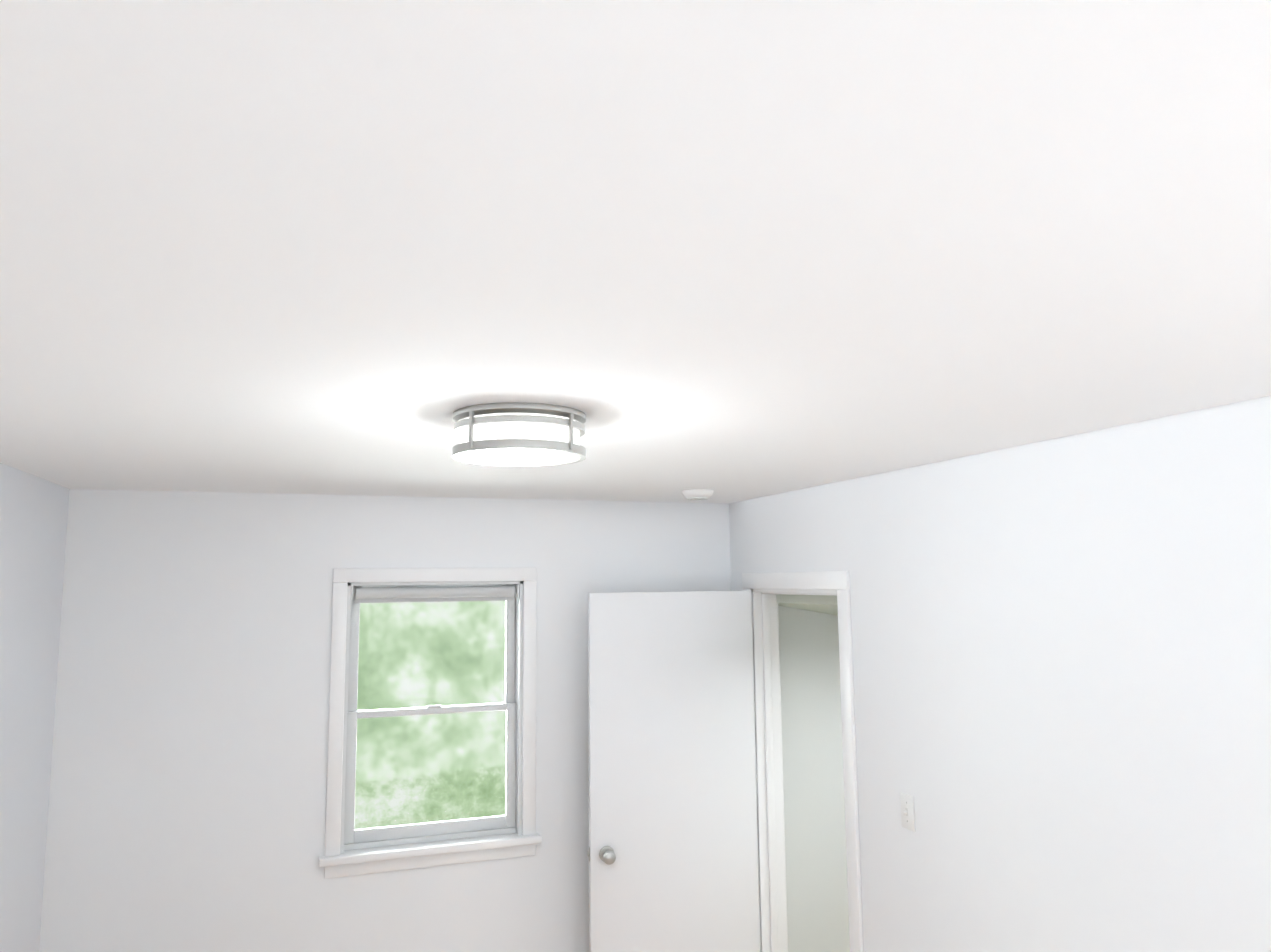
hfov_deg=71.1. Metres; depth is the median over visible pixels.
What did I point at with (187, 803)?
wall
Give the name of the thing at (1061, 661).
wall
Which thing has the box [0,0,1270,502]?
ceiling
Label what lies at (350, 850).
window
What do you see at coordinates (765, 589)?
door frame
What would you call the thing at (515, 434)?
ceiling light
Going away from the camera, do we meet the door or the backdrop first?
the door
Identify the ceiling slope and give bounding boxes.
[777,594,837,614]
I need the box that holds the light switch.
[900,792,914,831]
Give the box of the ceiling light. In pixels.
[452,402,585,466]
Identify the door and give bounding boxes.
[587,591,759,951]
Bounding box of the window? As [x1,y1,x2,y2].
[319,568,541,878]
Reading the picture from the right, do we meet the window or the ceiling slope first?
the ceiling slope
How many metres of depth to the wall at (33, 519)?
3.04 m
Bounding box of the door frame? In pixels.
[742,571,863,951]
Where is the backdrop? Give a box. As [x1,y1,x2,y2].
[354,601,505,828]
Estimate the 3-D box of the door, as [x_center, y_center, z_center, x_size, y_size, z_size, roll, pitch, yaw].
[0.162,1.527,3.911,0.773,2.018,0.181,2,-7,-19]
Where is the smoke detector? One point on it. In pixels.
(697, 494)
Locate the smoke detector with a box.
[682,489,713,499]
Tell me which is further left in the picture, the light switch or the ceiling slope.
the ceiling slope
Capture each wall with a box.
[0,463,68,951]
[39,489,849,951]
[729,395,1270,951]

